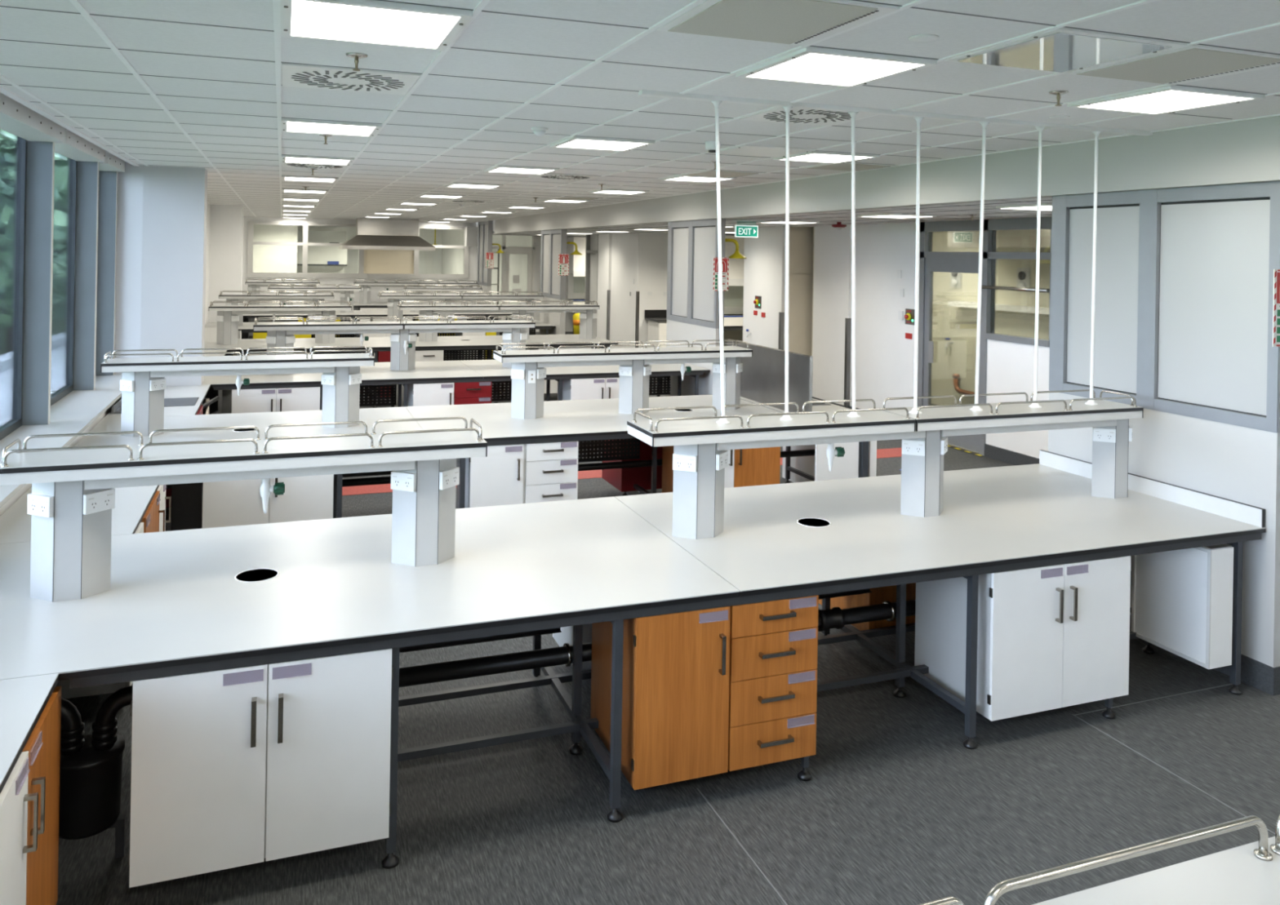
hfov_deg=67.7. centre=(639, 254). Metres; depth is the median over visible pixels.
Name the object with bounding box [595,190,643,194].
diffuser
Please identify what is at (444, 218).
recessed light
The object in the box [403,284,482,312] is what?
shelf
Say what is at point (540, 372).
power outlet
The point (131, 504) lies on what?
countertop
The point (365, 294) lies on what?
shelf
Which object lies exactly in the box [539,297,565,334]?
wall
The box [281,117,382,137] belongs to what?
recessed light
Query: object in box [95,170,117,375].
trim
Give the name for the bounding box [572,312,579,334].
bin
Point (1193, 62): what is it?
panel
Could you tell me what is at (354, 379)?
power outlet
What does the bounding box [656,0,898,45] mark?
panel
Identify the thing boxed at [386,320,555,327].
countertop
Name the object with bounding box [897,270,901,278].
light switch
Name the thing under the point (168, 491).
base cabinet
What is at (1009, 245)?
door frame
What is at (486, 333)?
upper cabinet
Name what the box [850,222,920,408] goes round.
wall
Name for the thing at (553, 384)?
base cabinet
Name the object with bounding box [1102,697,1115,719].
support leg
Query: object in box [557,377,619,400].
base cabinet
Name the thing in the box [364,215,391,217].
recessed light
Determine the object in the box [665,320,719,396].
wall
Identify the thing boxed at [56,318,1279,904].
floor
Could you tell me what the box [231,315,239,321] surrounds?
power outlet
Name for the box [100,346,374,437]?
shelf
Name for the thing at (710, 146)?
smoke detector
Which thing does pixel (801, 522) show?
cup
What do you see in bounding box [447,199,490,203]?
ceiling vent
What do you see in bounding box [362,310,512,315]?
countertop
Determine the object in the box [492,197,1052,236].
ceiling
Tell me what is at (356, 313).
countertop
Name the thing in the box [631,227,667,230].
recessed light
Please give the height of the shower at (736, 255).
0.254 m
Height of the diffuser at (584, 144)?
0.008 m
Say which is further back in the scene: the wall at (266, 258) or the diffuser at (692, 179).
the wall at (266, 258)
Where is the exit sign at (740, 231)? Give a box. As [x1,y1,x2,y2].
[734,221,758,237]
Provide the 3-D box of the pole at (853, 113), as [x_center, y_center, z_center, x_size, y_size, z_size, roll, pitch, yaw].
[1.174,0.059,5.234,0.072,1.668,0.135,1,0,37]
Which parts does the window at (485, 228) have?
pane, pane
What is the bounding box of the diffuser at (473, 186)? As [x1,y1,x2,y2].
[448,184,497,188]
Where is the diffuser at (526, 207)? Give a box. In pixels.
[508,206,542,208]
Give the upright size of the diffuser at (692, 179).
0.008 m
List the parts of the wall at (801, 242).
door, door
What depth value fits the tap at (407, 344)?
11.43 m
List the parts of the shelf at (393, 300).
guard rail, skirt rail, guard rail, guard rail, guard rail, guard rail, skirt rail, guard rail, guard rail, guard rail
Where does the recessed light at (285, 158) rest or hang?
in the ceiling at (1184, 20)
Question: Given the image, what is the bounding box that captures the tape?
[947,445,982,457]
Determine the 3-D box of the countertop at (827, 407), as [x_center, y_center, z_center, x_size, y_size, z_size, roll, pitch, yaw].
[1.484,1.482,9.458,0.730,0.027,1.310,1,0,-21]
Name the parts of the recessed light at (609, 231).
frame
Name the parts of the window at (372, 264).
pane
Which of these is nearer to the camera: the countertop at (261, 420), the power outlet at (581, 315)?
the countertop at (261, 420)
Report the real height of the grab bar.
0.044 m
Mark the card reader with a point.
(900, 313)
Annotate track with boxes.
[638,89,1152,135]
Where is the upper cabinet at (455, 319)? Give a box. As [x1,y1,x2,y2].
[414,316,457,336]
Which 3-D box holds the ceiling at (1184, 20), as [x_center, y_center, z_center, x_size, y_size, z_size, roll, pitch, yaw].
[-1.403,-0.865,9.187,6.600,0.052,36.400,1,0,-21]
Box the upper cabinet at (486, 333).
[485,332,496,359]
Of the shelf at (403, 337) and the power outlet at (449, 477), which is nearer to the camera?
the power outlet at (449, 477)
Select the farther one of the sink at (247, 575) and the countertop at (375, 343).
the countertop at (375, 343)
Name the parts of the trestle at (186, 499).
perforated panel, modesty panel, leg, leg, perforated panel, leg, fascia rail, perforated panel, cross rail, leg, leg, cross rail, leg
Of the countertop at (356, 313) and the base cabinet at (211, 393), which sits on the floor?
the base cabinet at (211, 393)
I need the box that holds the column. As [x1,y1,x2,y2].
[114,161,207,404]
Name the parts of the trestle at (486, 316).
fascia rail, perforated panel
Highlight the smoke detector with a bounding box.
[705,141,720,152]
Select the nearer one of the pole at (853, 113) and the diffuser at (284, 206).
the pole at (853, 113)
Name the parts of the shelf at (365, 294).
skirt rail, skirt rail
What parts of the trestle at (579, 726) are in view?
leg, perforated panel, leg, cross rail, leg, leg, long rail, fascia rail, long rail, leg, perforated panel, leg, cross rail, leg, leg, cross rail, leg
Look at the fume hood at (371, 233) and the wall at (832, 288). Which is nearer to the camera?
the wall at (832, 288)
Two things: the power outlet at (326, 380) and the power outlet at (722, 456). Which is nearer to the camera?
the power outlet at (722, 456)
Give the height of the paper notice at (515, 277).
0.240 m
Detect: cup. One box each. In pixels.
[232,428,254,431]
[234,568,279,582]
[674,408,693,411]
[796,517,831,527]
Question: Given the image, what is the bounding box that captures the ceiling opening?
[944,26,1186,73]
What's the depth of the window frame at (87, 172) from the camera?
8.60 m
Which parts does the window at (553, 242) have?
pane, pane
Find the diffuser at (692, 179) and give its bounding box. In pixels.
[667,176,728,182]
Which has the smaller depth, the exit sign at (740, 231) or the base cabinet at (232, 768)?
the base cabinet at (232, 768)
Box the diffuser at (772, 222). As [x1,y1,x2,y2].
[764,221,811,223]
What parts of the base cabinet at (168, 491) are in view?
door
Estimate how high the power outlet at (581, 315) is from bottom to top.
0.080 m
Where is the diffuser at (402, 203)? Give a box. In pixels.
[402,203,434,204]
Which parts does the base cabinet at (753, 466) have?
door, handle, handle, door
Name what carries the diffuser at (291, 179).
attached to the recessed light at (291, 178)
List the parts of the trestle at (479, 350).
perforated panel, leg, fascia rail, perforated panel, leg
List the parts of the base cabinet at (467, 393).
drawer, drawer, handle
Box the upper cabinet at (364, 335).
[359,333,391,357]
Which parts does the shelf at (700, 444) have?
guard rail, guard rail, guard rail, guard rail, skirt rail, guard rail, guard rail, guard rail, guard rail, guard rail, guard rail, skirt rail, guard rail, guard rail, guard rail, guard rail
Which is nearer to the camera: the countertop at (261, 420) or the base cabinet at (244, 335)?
the countertop at (261, 420)
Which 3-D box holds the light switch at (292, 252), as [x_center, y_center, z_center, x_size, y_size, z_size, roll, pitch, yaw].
[-10.256,0.017,28.187,0.100,0.180,0.015,1,0,-21]
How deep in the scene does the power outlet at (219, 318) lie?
14.06 m
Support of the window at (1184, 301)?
in the wall at (1238, 464)
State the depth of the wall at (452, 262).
31.00 m
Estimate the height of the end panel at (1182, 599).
0.640 m
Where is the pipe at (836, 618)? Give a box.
[399,570,1132,688]
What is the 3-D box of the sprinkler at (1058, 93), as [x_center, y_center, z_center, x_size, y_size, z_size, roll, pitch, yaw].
[2.016,-0.748,4.596,0.090,0.068,0.090,1,0,-21]
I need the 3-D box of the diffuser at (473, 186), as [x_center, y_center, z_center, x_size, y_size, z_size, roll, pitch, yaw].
[-2.056,-0.840,11.748,0.540,0.008,0.560,1,0,-21]
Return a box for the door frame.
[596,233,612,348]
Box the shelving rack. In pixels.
[491,248,499,317]
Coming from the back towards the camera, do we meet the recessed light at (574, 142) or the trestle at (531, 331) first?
the trestle at (531, 331)
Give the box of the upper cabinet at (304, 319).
[297,317,340,337]
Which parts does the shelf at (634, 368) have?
guard rail, guard rail, guard rail, guard rail, guard rail, guard rail, skirt rail, guard rail, guard rail, guard rail, guard rail, guard rail, guard rail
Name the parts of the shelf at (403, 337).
guard rail, guard rail, skirt rail, guard rail, guard rail, guard rail, guard rail, guard rail, guard rail, guard rail, skirt rail, guard rail, guard rail, guard rail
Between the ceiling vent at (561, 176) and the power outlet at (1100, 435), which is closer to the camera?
the power outlet at (1100, 435)
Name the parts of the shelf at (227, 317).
guard rail, guard rail, guard rail, guard rail, skirt rail, guard rail, guard rail, guard rail, guard rail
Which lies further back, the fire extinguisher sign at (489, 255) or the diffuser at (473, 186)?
the fire extinguisher sign at (489, 255)
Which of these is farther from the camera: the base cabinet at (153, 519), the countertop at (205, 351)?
the countertop at (205, 351)
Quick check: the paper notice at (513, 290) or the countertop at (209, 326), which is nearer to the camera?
the countertop at (209, 326)
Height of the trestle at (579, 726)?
0.872 m
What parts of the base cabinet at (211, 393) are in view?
door, door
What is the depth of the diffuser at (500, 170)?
9.34 m
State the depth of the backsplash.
5.75 m
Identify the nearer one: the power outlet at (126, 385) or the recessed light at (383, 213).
the power outlet at (126, 385)
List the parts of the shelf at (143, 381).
guard rail, guard rail, guard rail, guard rail, guard rail, skirt rail, guard rail, guard rail, guard rail, guard rail, guard rail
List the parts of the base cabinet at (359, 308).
door, door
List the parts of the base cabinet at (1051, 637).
door, handle, handle, door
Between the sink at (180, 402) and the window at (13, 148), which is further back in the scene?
the sink at (180, 402)
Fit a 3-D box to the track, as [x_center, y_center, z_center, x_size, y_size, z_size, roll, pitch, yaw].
[1.593,-0.778,5.356,3.400,0.022,0.056,1,0,-21]
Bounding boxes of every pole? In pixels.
[711,100,729,424]
[779,106,793,421]
[847,111,860,417]
[908,116,924,413]
[969,121,989,411]
[1028,126,1045,408]
[1084,130,1102,404]
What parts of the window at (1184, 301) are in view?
pane, pane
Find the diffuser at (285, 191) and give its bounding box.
[284,190,324,193]
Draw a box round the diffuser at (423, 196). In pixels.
[422,195,459,198]
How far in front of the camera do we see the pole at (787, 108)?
5.08 m
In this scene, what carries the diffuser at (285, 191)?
attached to the recessed light at (285, 190)
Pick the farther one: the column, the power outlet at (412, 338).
the power outlet at (412, 338)
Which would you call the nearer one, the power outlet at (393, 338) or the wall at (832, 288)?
the power outlet at (393, 338)
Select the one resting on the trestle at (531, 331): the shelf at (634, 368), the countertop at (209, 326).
the countertop at (209, 326)
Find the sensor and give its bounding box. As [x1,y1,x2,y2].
[531,126,547,136]
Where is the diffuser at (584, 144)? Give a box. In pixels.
[556,138,644,150]
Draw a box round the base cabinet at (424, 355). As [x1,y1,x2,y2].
[415,350,443,361]
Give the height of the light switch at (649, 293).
0.080 m
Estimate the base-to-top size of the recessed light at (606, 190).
0.020 m
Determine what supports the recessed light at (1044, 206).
in the ceiling at (1002, 212)
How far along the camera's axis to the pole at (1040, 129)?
5.67 m
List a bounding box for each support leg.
[797,756,812,782]
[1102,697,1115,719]
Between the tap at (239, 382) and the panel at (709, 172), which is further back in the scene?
the panel at (709, 172)
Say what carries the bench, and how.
on the floor
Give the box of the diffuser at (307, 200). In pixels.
[284,199,319,201]
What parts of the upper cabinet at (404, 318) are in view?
door, door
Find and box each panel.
[551,196,602,199]
[589,234,598,333]
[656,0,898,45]
[685,169,765,177]
[711,144,817,157]
[726,338,813,413]
[782,440,876,482]
[802,162,897,171]
[1066,44,1279,84]
[1130,546,1233,669]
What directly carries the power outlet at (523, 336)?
attached to the shelf at (403, 337)
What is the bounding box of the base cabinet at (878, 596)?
[818,582,915,631]
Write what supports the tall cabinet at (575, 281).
on the floor
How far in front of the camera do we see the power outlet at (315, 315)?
14.55 m
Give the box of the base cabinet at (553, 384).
[529,347,591,393]
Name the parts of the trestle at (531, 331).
perforated panel, fascia rail, perforated panel, perforated panel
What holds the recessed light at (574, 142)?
in the ceiling at (1184, 20)
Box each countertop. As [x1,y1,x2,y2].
[0,484,159,544]
[0,497,739,680]
[0,673,58,793]
[73,406,422,447]
[103,384,210,418]
[201,360,483,386]
[204,320,386,330]
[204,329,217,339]
[204,337,391,351]
[204,350,226,356]
[243,310,368,316]
[244,302,368,306]
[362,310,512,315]
[365,302,479,306]
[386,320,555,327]
[405,395,782,441]
[415,334,617,348]
[459,360,710,378]
[614,463,1266,596]
[740,396,851,413]
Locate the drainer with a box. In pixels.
[111,397,121,413]
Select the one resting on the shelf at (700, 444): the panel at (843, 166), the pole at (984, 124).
the pole at (984, 124)
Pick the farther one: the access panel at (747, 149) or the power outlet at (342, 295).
the power outlet at (342, 295)
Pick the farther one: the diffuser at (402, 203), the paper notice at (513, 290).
the paper notice at (513, 290)
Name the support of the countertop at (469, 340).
on the trestle at (479, 350)
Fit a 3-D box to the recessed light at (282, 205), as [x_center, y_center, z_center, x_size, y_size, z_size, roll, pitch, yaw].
[-6.491,-0.918,18.159,0.610,0.020,0.612,1,0,-21]
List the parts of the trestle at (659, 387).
leg, perforated panel, leg, leg, fascia rail, perforated panel, leg, leg, perforated panel, leg, leg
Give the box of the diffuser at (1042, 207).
[1000,205,1052,210]
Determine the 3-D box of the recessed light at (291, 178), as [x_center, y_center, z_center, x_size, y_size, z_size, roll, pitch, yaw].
[-3.836,-0.873,11.081,0.610,0.020,0.612,1,0,-21]
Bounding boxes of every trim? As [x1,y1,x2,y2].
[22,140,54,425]
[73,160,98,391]
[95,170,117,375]
[476,220,497,234]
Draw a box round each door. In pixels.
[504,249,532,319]
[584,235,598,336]
[923,257,982,452]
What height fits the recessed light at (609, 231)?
0.024 m
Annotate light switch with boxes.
[290,251,294,257]
[647,291,652,295]
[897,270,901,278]
[900,288,904,297]
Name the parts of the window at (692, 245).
pane, pane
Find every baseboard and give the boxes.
[812,396,1039,465]
[1129,607,1279,696]
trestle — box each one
[69,533,1261,869]
[165,434,862,531]
[213,372,703,409]
[231,344,610,408]
[241,327,551,360]
[248,315,510,321]
[353,306,466,319]
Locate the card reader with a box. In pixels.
[897,311,904,319]
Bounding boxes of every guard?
[606,289,610,340]
[635,291,639,347]
[777,311,784,350]
[844,318,851,408]
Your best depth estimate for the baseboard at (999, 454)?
11.05 m
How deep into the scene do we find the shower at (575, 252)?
18.80 m
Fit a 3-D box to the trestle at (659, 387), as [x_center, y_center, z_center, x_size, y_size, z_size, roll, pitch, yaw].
[-2.138,1.871,11.792,5.640,0.872,1.644,1,0,-21]
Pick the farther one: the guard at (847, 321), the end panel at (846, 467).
the guard at (847, 321)
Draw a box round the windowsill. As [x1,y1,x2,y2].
[0,374,121,507]
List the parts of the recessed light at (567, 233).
frame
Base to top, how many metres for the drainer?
0.070 m
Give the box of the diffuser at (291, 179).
[284,177,334,182]
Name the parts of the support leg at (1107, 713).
post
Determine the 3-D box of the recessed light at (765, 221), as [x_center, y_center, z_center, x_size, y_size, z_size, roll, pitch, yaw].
[2.037,-0.440,13.097,0.610,0.024,0.612,1,0,-21]
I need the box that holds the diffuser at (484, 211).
[484,211,511,213]
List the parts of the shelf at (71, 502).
guard rail, guard rail, guard rail, guard rail, guard rail, skirt rail, guard rail, guard rail, guard rail, guard rail, guard rail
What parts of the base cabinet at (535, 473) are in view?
door, handle, drawer, drawer, drawer, handle, handle, handle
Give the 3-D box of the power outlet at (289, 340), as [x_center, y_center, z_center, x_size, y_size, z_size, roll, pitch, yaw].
[-4.036,0.989,11.010,0.020,0.080,0.124,1,0,28]
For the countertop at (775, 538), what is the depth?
5.16 m
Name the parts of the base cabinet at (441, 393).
handle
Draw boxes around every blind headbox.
[0,92,64,142]
[44,128,105,162]
[98,150,124,172]
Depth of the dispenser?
28.64 m
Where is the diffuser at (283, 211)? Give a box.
[283,210,310,212]
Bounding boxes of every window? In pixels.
[0,128,26,440]
[28,140,77,405]
[247,221,468,279]
[476,220,492,286]
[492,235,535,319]
[539,229,567,299]
[666,218,725,328]
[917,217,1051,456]
[1048,180,1279,433]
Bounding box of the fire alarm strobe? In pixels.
[831,222,846,230]
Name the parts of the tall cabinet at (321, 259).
panel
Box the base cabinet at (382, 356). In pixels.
[376,351,391,397]
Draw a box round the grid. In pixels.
[0,0,1279,222]
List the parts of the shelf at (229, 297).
guard rail, guard rail, guard rail, guard rail, skirt rail, guard rail, guard rail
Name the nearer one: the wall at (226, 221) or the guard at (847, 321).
the guard at (847, 321)
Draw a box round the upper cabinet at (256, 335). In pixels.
[253,332,266,338]
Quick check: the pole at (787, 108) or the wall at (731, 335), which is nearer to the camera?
the pole at (787, 108)
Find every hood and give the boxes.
[339,217,435,250]
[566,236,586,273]
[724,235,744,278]
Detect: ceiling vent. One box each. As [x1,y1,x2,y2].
[282,62,420,94]
[282,162,347,169]
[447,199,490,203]
[531,173,600,180]
[738,106,875,125]
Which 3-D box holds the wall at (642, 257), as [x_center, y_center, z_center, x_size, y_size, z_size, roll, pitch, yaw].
[-0.034,0.928,22.609,0.750,2.830,1.850,1,0,-21]
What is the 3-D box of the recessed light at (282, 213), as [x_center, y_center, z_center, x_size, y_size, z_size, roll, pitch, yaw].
[-8.261,-0.949,22.878,0.610,0.020,0.612,1,0,-21]
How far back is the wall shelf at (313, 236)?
30.03 m
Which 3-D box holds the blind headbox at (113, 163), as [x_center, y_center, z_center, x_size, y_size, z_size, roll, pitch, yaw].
[-5.130,-0.985,9.134,0.230,0.310,0.992,1,0,-21]
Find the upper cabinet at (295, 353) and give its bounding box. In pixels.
[248,352,313,355]
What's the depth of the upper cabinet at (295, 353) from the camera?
13.59 m
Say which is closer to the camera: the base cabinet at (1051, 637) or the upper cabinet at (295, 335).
the base cabinet at (1051, 637)
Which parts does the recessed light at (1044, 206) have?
frame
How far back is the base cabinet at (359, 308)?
24.61 m
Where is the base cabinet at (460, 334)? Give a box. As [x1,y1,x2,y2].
[457,332,485,360]
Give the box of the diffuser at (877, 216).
[861,215,932,218]
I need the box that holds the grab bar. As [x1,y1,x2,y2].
[981,284,1049,293]
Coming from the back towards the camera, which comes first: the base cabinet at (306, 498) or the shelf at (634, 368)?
the shelf at (634, 368)
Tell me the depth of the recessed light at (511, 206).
16.99 m
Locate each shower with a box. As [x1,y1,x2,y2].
[492,243,504,253]
[566,241,582,254]
[724,238,746,258]
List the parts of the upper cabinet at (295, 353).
door, door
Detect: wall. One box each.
[0,396,121,516]
[204,203,210,324]
[208,204,244,355]
[242,216,586,335]
[253,224,297,272]
[297,225,532,317]
[441,229,464,274]
[464,226,478,246]
[476,284,491,304]
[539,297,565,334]
[609,232,667,348]
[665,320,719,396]
[723,330,742,346]
[742,226,785,350]
[789,226,813,274]
[811,226,814,355]
[812,224,851,406]
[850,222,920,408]
[986,339,1049,458]
[1048,392,1279,667]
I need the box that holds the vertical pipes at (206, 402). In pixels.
[200,395,219,414]
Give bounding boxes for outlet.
[27,493,53,517]
[82,488,115,515]
[120,379,134,391]
[149,378,166,391]
[216,315,223,321]
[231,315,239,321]
[266,336,275,343]
[285,336,295,343]
[315,315,322,320]
[321,374,335,385]
[328,315,336,320]
[339,293,345,297]
[348,373,361,385]
[386,302,393,306]
[390,334,399,342]
[391,471,416,492]
[408,334,417,342]
[439,466,459,489]
[502,333,511,340]
[511,314,519,319]
[511,368,524,379]
[520,333,527,340]
[528,370,535,383]
[536,368,546,379]
[579,313,586,318]
[592,313,597,318]
[618,366,632,376]
[643,365,651,375]
[672,453,697,472]
[712,364,725,373]
[715,450,728,471]
[736,363,742,373]
[902,439,924,456]
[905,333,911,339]
[940,436,947,454]
[1093,427,1115,443]
[1128,425,1132,441]
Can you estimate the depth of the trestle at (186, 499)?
7.60 m
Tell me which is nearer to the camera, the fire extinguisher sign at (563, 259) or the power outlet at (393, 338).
the power outlet at (393, 338)
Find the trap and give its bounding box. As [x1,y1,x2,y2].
[58,685,133,858]
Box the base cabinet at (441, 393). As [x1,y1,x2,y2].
[407,382,453,406]
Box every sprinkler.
[308,168,316,175]
[319,133,332,144]
[346,52,367,71]
[1048,90,1068,106]
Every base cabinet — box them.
[0,686,61,904]
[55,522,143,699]
[128,648,393,888]
[140,484,170,533]
[165,405,202,507]
[202,474,333,528]
[204,386,222,414]
[225,353,236,355]
[231,386,320,413]
[241,316,250,338]
[358,307,387,321]
[376,351,391,397]
[407,382,453,406]
[415,350,443,361]
[453,382,491,404]
[456,441,578,508]
[457,332,485,360]
[529,347,591,393]
[552,623,591,671]
[557,377,619,400]
[590,595,818,790]
[601,438,662,492]
[662,445,780,493]
[818,582,915,631]
[914,555,1130,721]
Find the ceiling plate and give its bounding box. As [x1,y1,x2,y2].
[907,34,938,42]
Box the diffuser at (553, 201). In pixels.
[545,200,585,202]
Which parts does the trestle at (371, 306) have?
fascia rail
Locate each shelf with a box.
[0,417,487,602]
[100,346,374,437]
[208,301,351,345]
[218,290,333,325]
[244,279,319,304]
[253,315,535,370]
[267,284,361,312]
[297,230,346,242]
[353,280,477,303]
[377,291,543,321]
[397,300,599,342]
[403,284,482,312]
[493,339,752,419]
[626,389,1143,539]
[918,815,1279,904]
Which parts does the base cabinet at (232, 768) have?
door, handle, handle, door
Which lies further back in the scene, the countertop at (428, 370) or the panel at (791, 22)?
the countertop at (428, 370)
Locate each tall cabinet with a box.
[297,226,347,273]
[565,236,586,334]
[723,235,744,330]
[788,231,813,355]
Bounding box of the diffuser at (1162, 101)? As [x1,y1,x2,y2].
[1080,90,1250,113]
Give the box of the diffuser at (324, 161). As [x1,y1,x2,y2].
[285,157,349,164]
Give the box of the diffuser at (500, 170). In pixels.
[490,167,554,173]
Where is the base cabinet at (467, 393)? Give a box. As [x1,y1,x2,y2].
[453,382,491,404]
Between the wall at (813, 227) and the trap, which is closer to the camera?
the trap
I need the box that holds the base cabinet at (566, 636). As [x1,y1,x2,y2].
[552,623,591,671]
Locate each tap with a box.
[235,375,249,395]
[260,478,284,513]
[360,333,368,346]
[403,340,412,354]
[680,363,691,380]
[826,443,844,471]
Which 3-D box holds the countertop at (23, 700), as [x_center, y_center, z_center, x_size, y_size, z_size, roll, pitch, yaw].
[-1.923,1.424,2.141,0.690,0.027,2.023,1,0,-21]
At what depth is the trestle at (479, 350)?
15.16 m
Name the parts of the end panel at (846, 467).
panel, post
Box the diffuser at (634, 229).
[634,229,667,230]
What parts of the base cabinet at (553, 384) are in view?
door, door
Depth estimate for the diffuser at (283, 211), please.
20.57 m
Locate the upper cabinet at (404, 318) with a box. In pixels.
[370,317,412,321]
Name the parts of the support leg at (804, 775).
post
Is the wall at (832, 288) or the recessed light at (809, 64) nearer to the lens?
the recessed light at (809, 64)
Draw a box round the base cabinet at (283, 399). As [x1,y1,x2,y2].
[231,386,320,413]
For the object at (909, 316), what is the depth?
12.77 m
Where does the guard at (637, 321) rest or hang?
attached to the wall at (642, 257)
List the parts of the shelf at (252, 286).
skirt rail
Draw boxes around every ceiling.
[0,0,1279,222]
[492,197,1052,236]
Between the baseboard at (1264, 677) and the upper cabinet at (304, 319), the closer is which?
the baseboard at (1264, 677)
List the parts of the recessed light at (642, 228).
frame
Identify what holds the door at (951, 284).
attached to the door frame at (1009, 245)
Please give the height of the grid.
0.062 m
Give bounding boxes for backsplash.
[1039,449,1265,528]
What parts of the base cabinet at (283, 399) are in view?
door, handle, handle, door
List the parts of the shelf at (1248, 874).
guard rail, guard rail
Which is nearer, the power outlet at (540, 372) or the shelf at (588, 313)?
the power outlet at (540, 372)
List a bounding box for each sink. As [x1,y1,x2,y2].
[164,397,199,406]
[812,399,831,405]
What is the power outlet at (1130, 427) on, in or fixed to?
attached to the shelf at (700, 444)
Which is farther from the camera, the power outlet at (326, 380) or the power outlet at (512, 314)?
the power outlet at (512, 314)
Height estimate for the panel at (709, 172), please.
0.012 m
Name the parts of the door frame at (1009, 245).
pane, pane, pane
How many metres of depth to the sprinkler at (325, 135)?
6.83 m
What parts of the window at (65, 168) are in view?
pane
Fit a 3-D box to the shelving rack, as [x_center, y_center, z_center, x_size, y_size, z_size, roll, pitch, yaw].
[-4.949,1.008,29.871,0.990,2.500,0.400,1,0,-21]
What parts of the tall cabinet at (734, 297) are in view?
panel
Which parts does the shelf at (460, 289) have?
skirt rail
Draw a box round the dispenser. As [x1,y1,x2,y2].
[432,228,437,244]
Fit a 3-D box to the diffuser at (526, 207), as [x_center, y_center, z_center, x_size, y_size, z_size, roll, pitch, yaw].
[-2.046,-0.840,17.135,0.540,0.008,0.560,1,0,-21]
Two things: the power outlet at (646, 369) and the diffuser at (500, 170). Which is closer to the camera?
the power outlet at (646, 369)
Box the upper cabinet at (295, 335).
[293,334,311,337]
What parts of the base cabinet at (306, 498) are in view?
door, door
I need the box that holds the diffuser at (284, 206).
[284,205,313,207]
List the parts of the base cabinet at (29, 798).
door, handle, handle, door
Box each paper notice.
[511,288,521,293]
[512,275,519,283]
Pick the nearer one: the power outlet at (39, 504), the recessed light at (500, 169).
the power outlet at (39, 504)
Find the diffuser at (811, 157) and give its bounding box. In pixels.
[782,153,871,162]
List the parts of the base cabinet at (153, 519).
door, door, door, handle, handle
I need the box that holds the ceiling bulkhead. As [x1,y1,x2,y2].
[494,115,1279,233]
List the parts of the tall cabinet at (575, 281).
panel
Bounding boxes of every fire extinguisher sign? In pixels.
[485,252,493,268]
[558,253,568,275]
[712,257,728,291]
[1272,269,1279,346]
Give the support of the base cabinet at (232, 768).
attached to the trestle at (579, 726)
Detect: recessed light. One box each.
[280,0,472,50]
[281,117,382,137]
[281,154,354,165]
[281,175,338,182]
[281,188,328,193]
[281,197,321,201]
[281,204,316,207]
[281,208,312,212]
[281,213,309,215]
[281,216,306,218]
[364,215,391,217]
[372,212,404,214]
[383,207,418,210]
[398,201,439,205]
[417,193,465,198]
[426,221,452,222]
[440,217,468,220]
[444,182,502,188]
[457,214,488,217]
[479,210,514,213]
[484,164,559,174]
[505,205,546,208]
[541,199,589,203]
[550,135,654,151]
[567,232,594,234]
[589,188,648,194]
[594,230,631,232]
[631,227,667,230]
[660,174,737,182]
[725,231,734,233]
[735,45,937,88]
[758,220,819,223]
[773,151,879,163]
[857,213,936,218]
[995,203,1052,210]
[1066,84,1265,115]
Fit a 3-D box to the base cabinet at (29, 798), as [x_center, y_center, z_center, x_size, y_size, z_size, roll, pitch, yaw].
[-2.076,1.839,2.747,0.602,0.733,0.908,1,0,-21]
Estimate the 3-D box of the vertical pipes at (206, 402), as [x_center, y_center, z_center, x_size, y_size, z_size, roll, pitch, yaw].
[-4.404,1.867,9.604,0.101,0.802,0.508,1,0,1]
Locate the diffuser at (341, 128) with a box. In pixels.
[286,121,375,135]
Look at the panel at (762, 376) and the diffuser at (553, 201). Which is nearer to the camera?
the panel at (762, 376)
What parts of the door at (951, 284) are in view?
lock plate, pane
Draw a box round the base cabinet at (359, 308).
[358,307,387,321]
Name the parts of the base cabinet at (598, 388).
door, handle, door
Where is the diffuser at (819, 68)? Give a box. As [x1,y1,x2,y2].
[747,53,921,85]
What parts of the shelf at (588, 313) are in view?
guard rail, guard rail, skirt rail, guard rail, guard rail, guard rail, guard rail, guard rail, guard rail, skirt rail, guard rail, guard rail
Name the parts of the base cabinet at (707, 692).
door, handle, drawer, drawer, drawer, drawer, handle, handle, handle, handle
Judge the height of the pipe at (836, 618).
0.110 m
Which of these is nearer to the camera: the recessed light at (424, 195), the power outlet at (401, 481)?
the power outlet at (401, 481)
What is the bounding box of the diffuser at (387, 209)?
[386,208,413,210]
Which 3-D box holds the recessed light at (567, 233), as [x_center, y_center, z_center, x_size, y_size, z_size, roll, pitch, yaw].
[-1.493,-0.500,22.934,0.610,0.024,0.612,1,0,-21]
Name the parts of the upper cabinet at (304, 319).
door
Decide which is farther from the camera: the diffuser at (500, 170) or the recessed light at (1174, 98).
the diffuser at (500, 170)
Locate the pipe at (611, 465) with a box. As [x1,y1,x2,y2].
[342,448,815,487]
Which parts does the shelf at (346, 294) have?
skirt rail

